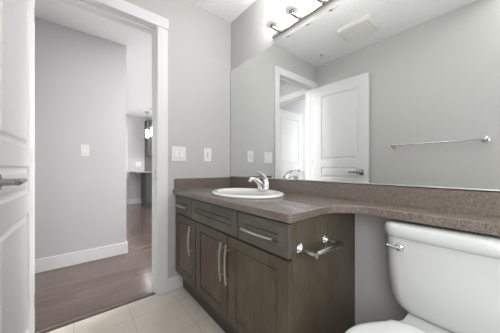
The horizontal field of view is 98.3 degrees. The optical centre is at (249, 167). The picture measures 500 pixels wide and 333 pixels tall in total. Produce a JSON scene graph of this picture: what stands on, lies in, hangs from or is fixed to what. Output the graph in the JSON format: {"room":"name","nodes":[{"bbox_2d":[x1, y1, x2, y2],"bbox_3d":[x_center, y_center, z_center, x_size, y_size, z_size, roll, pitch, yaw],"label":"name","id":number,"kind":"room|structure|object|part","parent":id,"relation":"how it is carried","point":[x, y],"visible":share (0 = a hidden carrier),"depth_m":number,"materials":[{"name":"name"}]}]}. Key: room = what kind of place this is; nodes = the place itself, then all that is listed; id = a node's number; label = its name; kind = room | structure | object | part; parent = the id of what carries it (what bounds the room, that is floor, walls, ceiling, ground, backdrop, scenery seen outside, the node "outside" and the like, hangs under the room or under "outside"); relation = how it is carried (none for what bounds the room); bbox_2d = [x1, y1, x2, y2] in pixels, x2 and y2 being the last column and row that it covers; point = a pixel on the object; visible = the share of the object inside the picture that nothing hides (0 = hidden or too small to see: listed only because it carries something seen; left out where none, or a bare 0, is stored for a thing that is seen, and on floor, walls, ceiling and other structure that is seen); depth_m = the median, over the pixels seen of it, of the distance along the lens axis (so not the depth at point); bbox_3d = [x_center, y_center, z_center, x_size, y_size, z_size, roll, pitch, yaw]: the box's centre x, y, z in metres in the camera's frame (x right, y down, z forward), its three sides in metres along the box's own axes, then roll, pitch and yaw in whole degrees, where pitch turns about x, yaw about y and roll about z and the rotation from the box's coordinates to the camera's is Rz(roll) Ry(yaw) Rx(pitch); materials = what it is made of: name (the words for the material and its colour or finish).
{"room":"bathroom","nodes":[
{"label":"bathroom","id":0,"kind":"room"},
{"bbox_2d":[35,17,125,259],"bbox_3d":[-3.923,-0.217,2.975,3.272,2.440,3.790,0,0,-39],"label":"wall","id":1,"kind":"structure","parent":0,"point":[80,77],"depth_m":2.26,"materials":[{"name":"grey paint"}]},
{"bbox_2d":[35,242,125,272],"bbox_3d":[-1.766,0.939,2.282,0.812,0.128,0.014,0,0,-39],"label":"baseboard","id":2,"kind":"structure","parent":1,"relation":"attached to","point":[64,260],"depth_m":2.25,"materials":[{"name":"white"}]},
{"bbox_2d":[81,144,88,155],"bbox_3d":[-1.751,-0.187,2.295,0.072,0.120,0.012,0,0,-39],"label":"light switch","id":3,"kind":"object","parent":1,"relation":"attached to","point":[84,148],"visible":1,"depth_m":2.29,"materials":[{"name":"white plastic"}]},
{"bbox_2d":[35,203,224,332],"bbox_3d":[-1.337,1.033,2.759,7.200,0.060,7.600,0,0,-39],"label":"floor","id":4,"kind":"structure","parent":0,"point":[63,294],"depth_m":1.67,"materials":[{"name":"brown wood"}]},
{"bbox_2d":[34,292,154,332],"bbox_3d":[-1.037,1.000,1.516,0.697,0.007,0.023,0,0,-39],"label":"trim","id":5,"kind":"structure","parent":4,"relation":"on","point":[98,311],"depth_m":1.47,"materials":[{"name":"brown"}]},
{"bbox_2d":[130,171,151,205],"bbox_3d":[-2.430,0.550,6.147,1.600,0.905,0.730,0,0,-39],"label":"base cabinet","id":6,"kind":"object","parent":4,"relation":"on","point":[146,176],"visible":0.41,"depth_m":5.68,"materials":[{"name":"grey laminate"}]},
{"bbox_2d":[130,171,151,172],"bbox_3d":[-2.430,0.114,6.147,1.600,0.033,0.730,0,0,-39],"label":"countertop","id":7,"kind":"structure","parent":6,"relation":"on","point":[130,171],"depth_m":5.79,"materials":[{"name":"grey laminate"}]},
{"bbox_2d":[175,195,354,332],"bbox_3d":[-0.030,0.609,1.478,0.596,0.787,1.208,0,0,-39],"label":"vanity cabinet","id":8,"kind":"object","parent":4,"relation":"on","point":[246,271],"visible":0.99,"depth_m":1.06,"materials":[{"name":"brown wood"}]},
{"bbox_3d":[-0.508,0.292,1.667,0.020,0.136,0.304,0,0,-39],"label":"drawer","id":9,"kind":"part","parent":8,"relation":"part of","materials":[{"name":"brown wood"}]},
{"bbox_3d":[-0.487,0.606,1.641,0.020,0.470,0.370,0,0,-39],"label":"door","id":10,"kind":"part","parent":8,"relation":"part of","materials":[{"name":"brown wood"}]},
{"bbox_3d":[-0.417,0.513,1.515,0.043,0.206,0.012,0,0,-39],"label":"pull handle","id":11,"kind":"part","parent":8,"relation":"part of","materials":[{"name":"silver metal"}]},
{"bbox_3d":[-0.241,0.606,1.340,0.020,0.470,0.390,0,0,-39],"label":"door","id":12,"kind":"part","parent":8,"relation":"part of","materials":[{"name":"brown wood"}]},
{"bbox_3d":[-0.233,0.292,1.330,0.020,0.136,0.546,0,0,-39],"label":"false drawer","id":13,"kind":"part","parent":8,"relation":"part of","materials":[{"name":"brown wood"}]},
{"bbox_3d":[-0.157,0.517,1.196,0.043,0.214,0.012,0,0,-39],"label":"pull handle","id":14,"kind":"part","parent":8,"relation":"part of","materials":[{"name":"silver metal"}]},
{"bbox_3d":[-0.122,0.517,1.154,0.043,0.214,0.012,0,0,-39],"label":"pull handle","id":15,"kind":"part","parent":8,"relation":"part of","materials":[{"name":"silver metal"}]},
{"bbox_3d":[0.029,0.294,0.969,0.043,0.012,0.214,0,0,-39],"label":"pull handle","id":16,"kind":"part","parent":8,"relation":"part of","materials":[{"name":"silver metal"}]},
{"bbox_3d":[0.023,0.606,1.017,0.020,0.470,0.426,0,0,-39],"label":"door","id":17,"kind":"part","parent":8,"relation":"part of","materials":[{"name":"brown wood"}]},
{"bbox_3d":[0.052,0.292,0.981,0.020,0.136,0.334,0,0,-39],"label":"drawer","id":18,"kind":"part","parent":8,"relation":"part of","materials":[{"name":"brown wood"}]},
{"bbox_2d":[296,234,343,258],"bbox_3d":[0.305,0.335,0.916,0.237,0.049,0.085,0,0,-39],"label":"toilet paper holder","id":19,"kind":"object","parent":8,"relation":"attached to","point":[335,244],"visible":1,"depth_m":0.88,"materials":[{"name":"silver metal"}]},
{"bbox_3d":[0.231,0.335,0.857,0.049,0.049,0.083,0,0,-39],"label":"post","id":20,"kind":"part","parent":19,"relation":"part of","materials":[{"name":"silver metal"}]},
{"bbox_3d":[0.377,0.335,0.976,0.049,0.049,0.083,0,0,-39],"label":"post","id":21,"kind":"part","parent":19,"relation":"part of","materials":[{"name":"silver metal"}]},
{"bbox_3d":[0.370,0.609,1.036,0.536,0.787,0.018,0,0,-39],"label":"panel","id":22,"kind":"part","parent":8,"relation":"part of","materials":[{"name":"brown wood"}]},
{"bbox_2d":[172,177,499,235],"bbox_3d":[0.408,0.152,0.956,0.579,0.124,2.598,0,0,-39],"label":"countertop","id":23,"kind":"structure","parent":8,"relation":"on","point":[472,211],"depth_m":1.00,"materials":[{"name":"brown laminate"}]},
{"bbox_2d":[212,188,283,198],"bbox_3d":[-0.025,0.237,1.465,0.428,0.157,0.560,0,0,-39],"label":"sink","id":24,"kind":"object","parent":23,"relation":"in","point":[244,193],"visible":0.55,"depth_m":1.45,"materials":[{"name":"white ceramic"}]},
{"bbox_2d":[248,171,270,189],"bbox_3d":[0.072,0.091,1.562,0.208,0.138,0.076,0,0,-39],"label":"faucet","id":25,"kind":"object","parent":23,"relation":"on","point":[264,184],"visible":1,"depth_m":1.55,"materials":[{"name":"silver metal"}]},
{"bbox_3d":[0.046,0.111,1.541,0.140,0.099,0.047,0,0,-39],"label":"spout","id":26,"kind":"part","parent":25,"relation":"part of","materials":[{"name":"silver metal"}]},
{"bbox_3d":[0.085,0.058,1.573,0.096,0.072,0.047,0,0,-39],"label":"lever","id":27,"kind":"part","parent":25,"relation":"part of","materials":[{"name":"silver metal"}]},
{"bbox_2d":[345,219,499,332],"bbox_3d":[0.535,0.614,0.633,0.763,0.778,0.402,0,0,-39],"label":"toilet","id":28,"kind":"object","parent":4,"relation":"on","point":[447,280],"visible":0.98,"depth_m":0.74,"materials":[{"name":"white ceramic"}]},
{"bbox_3d":[0.419,0.541,0.538,0.463,0.027,0.402,0,0,-39],"label":"seat lid","id":29,"kind":"part","parent":28,"relation":"part of","materials":[{"name":"white plastic"}]},
{"bbox_3d":[0.573,0.313,0.855,0.024,0.029,0.058,0,0,-39],"label":"flush lever","id":30,"kind":"part","parent":28,"relation":"part of","materials":[{"name":"silver metal"}]},
{"bbox_3d":[0.747,0.250,0.805,0.218,0.050,0.402,0,0,-39],"label":"tank lid","id":31,"kind":"part","parent":28,"relation":"part of","materials":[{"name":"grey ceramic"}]},
{"bbox_3d":[0.747,0.423,0.806,0.194,0.299,0.382,0,0,-39],"label":"tank","id":32,"kind":"part","parent":28,"relation":"part of","materials":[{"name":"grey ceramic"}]},
{"bbox_2d":[126,115,151,198],"bbox_3d":[-2.484,-0.217,6.665,3.828,2.440,0.100,0,0,-39],"label":"wall","id":33,"kind":"structure","parent":0,"point":[135,125],"depth_m":6.02,"materials":[{"name":"grey paint"}]},
{"bbox_2d":[126,127,126,204],"bbox_3d":[-3.593,-0.077,5.680,0.648,2.160,0.020,0,0,-39],"label":"trim","id":34,"kind":"structure","parent":33,"relation":"attached to","point":[126,127],"depth_m":5.87,"materials":[{"name":"white"}]},
{"bbox_2d":[127,198,140,204],"bbox_3d":[-3.199,0.928,6.006,0.370,0.150,0.014,0,0,-39],"label":"baseboard","id":35,"kind":"structure","parent":33,"relation":"attached to","point":[136,200],"depth_m":5.99,"materials":[{"name":"white wood"}]},
{"bbox_2d":[135,162,140,166],"bbox_3d":[-3.134,-0.102,6.061,0.140,0.130,0.012,0,0,-39],"label":"light switch","id":36,"kind":"object","parent":33,"relation":"attached to","point":[137,164],"visible":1,"depth_m":6.06,"materials":[{"name":"white plastic"}]},
{"bbox_2d":[145,119,151,156],"bbox_3d":[-2.464,-0.827,6.398,1.135,1.000,0.336,0,0,-39],"label":"upper cabinet","id":37,"kind":"object","parent":33,"relation":"attached to","point":[148,141],"visible":0.19,"depth_m":5.96,"materials":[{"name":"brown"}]},
{"bbox_3d":[-2.656,-0.827,6.035,0.372,0.990,0.018,0,0,-39],"label":"door","id":38,"kind":"part","parent":37,"relation":"part of","materials":[{"name":"brown"}]},
{"bbox_2d":[145,156,151,170],"bbox_3d":[-2.529,-0.115,6.557,1.235,0.425,0.010,0,0,-39],"label":"backsplash","id":39,"kind":"structure","parent":33,"relation":"attached to","point":[148,160],"depth_m":6.23,"materials":[{"name":"grey tile"}]},
{"bbox_2d":[35,0,255,117],"bbox_3d":[-1.306,-1.487,2.720,7.200,0.100,7.700,0,0,-39],"label":"ceiling","id":40,"kind":"structure","parent":0,"point":[138,43],"depth_m":2.26,"materials":[{"name":"white paint"}]},
{"bbox_2d":[145,111,149,137],"bbox_3d":[-2.647,-1.107,5.563,0.120,0.660,0.120,0,0,-39],"label":"pendant light","id":41,"kind":"object","parent":40,"relation":"hanging from","point":[147,130],"visible":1,"depth_m":5.53,"materials":[{"name":"white glass"}]},
{"bbox_2d":[125,0,230,277],"bbox_3d":[-0.786,-0.217,1.737,1.680,2.440,0.120,0,0,-39],"label":"wall","id":42,"kind":"structure","parent":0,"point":[199,40],"depth_m":1.91,"materials":[{"name":"grey paint"}]},
{"bbox_2d":[34,0,168,331],"bbox_3d":[-1.042,-0.097,1.527,0.873,2.199,0.160,0,0,-39],"label":"door frame","id":43,"kind":"structure","parent":42,"relation":"attached to","point":[162,24],"depth_m":1.70,"materials":[{"name":"white wood"}]},
{"bbox_2d":[0,0,34,332],"bbox_3d":[-1.064,-0.054,0.966,0.165,2.090,0.739,0,0,-37],"label":"door","id":44,"kind":"structure","parent":43,"relation":"attached to","point":[17,17],"depth_m":0.97,"materials":[{"name":"white paint"}]},
{"bbox_3d":[-0.882,0.051,0.805,0.065,0.066,0.166,0,0,-37],"label":"handle","id":45,"kind":"part","parent":44,"relation":"part of","materials":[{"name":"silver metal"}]},
{"bbox_2d":[168,274,182,291],"bbox_3d":[-0.616,0.949,1.789,0.128,0.108,0.013,0,0,-39],"label":"baseboard","id":46,"kind":"structure","parent":42,"relation":"attached to","point":[175,282],"depth_m":1.78,"materials":[{"name":"white"}]},
{"bbox_2d":[172,146,185,160],"bbox_3d":[-0.593,-0.117,1.808,0.120,0.121,0.012,0,0,-39],"label":"light switch","id":47,"kind":"object","parent":42,"relation":"attached to","point":[178,153],"visible":1,"depth_m":1.80,"materials":[{"name":"white plastic"}]},
{"bbox_2d":[204,148,210,160],"bbox_3d":[-0.388,-0.119,1.979,0.075,0.120,0.008,0,0,-39],"label":"wall outlet","id":48,"kind":"object","parent":42,"relation":"attached to","point":[207,151],"visible":1,"depth_m":1.97,"materials":[{"name":"white plastic"}]},
{"bbox_2d":[231,0,408,325],"bbox_3d":[0.679,-0.217,1.178,0.120,2.440,2.600,0,0,-39],"label":"wall","id":49,"kind":"structure","parent":0,"point":[375,301],"depth_m":1.18,"materials":[{"name":"grey paint"}]},
{"bbox_2d":[265,0,331,37],"bbox_3d":[0.348,-1.117,1.373,0.144,0.229,0.700,0,0,-39],"label":"vanity light","id":50,"kind":"object","parent":49,"relation":"attached to","point":[272,7],"visible":1,"depth_m":1.52,"materials":[{"name":"silver metal"}]},
{"bbox_3d":[0.165,-1.142,1.574,0.114,0.178,0.114,0,0,-39],"label":"lamp shade","id":51,"kind":"part","parent":50,"relation":"part of","materials":[{"name":"white glass"}]},
{"bbox_3d":[0.165,-1.045,1.574,0.101,0.018,0.101,0,0,-39],"label":"lamp shade","id":52,"kind":"part","parent":50,"relation":"part of","materials":[{"name":"white glass"}]},
{"bbox_3d":[0.192,-1.022,1.591,0.086,0.038,0.033,0,0,-25],"label":"arm","id":53,"kind":"part","parent":50,"relation":"part of","materials":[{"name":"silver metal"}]},
{"bbox_3d":[0.279,-1.045,1.434,0.101,0.018,0.101,0,0,-39],"label":"lamp shade","id":54,"kind":"part","parent":50,"relation":"part of","materials":[{"name":"white glass"}]},
{"bbox_3d":[0.279,-1.142,1.434,0.114,0.178,0.114,0,0,-39],"label":"lamp shade","id":55,"kind":"part","parent":50,"relation":"part of","materials":[{"name":"white glass"}]},
{"bbox_3d":[0.306,-1.022,1.451,0.086,0.038,0.033,0,0,-25],"label":"arm","id":56,"kind":"part","parent":50,"relation":"part of","materials":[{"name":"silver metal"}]},
{"bbox_2d":[230,0,499,192],"bbox_3d":[0.629,-0.434,1.137,0.008,1.048,2.597,0,0,-39],"label":"vanity mirror","id":57,"kind":"object","parent":49,"relation":"attached to","point":[397,93],"visible":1,"depth_m":1.10,"materials":[{"name":"clear glass"}]},
{"bbox_2d":[230,177,499,215],"bbox_3d":[0.630,0.133,1.127,0.019,0.086,2.578,0,0,-39],"label":"backsplash","id":58,"kind":"structure","parent":49,"relation":"attached to","point":[477,202],"depth_m":1.02,"materials":[{"name":"brown laminate"}]}
]}

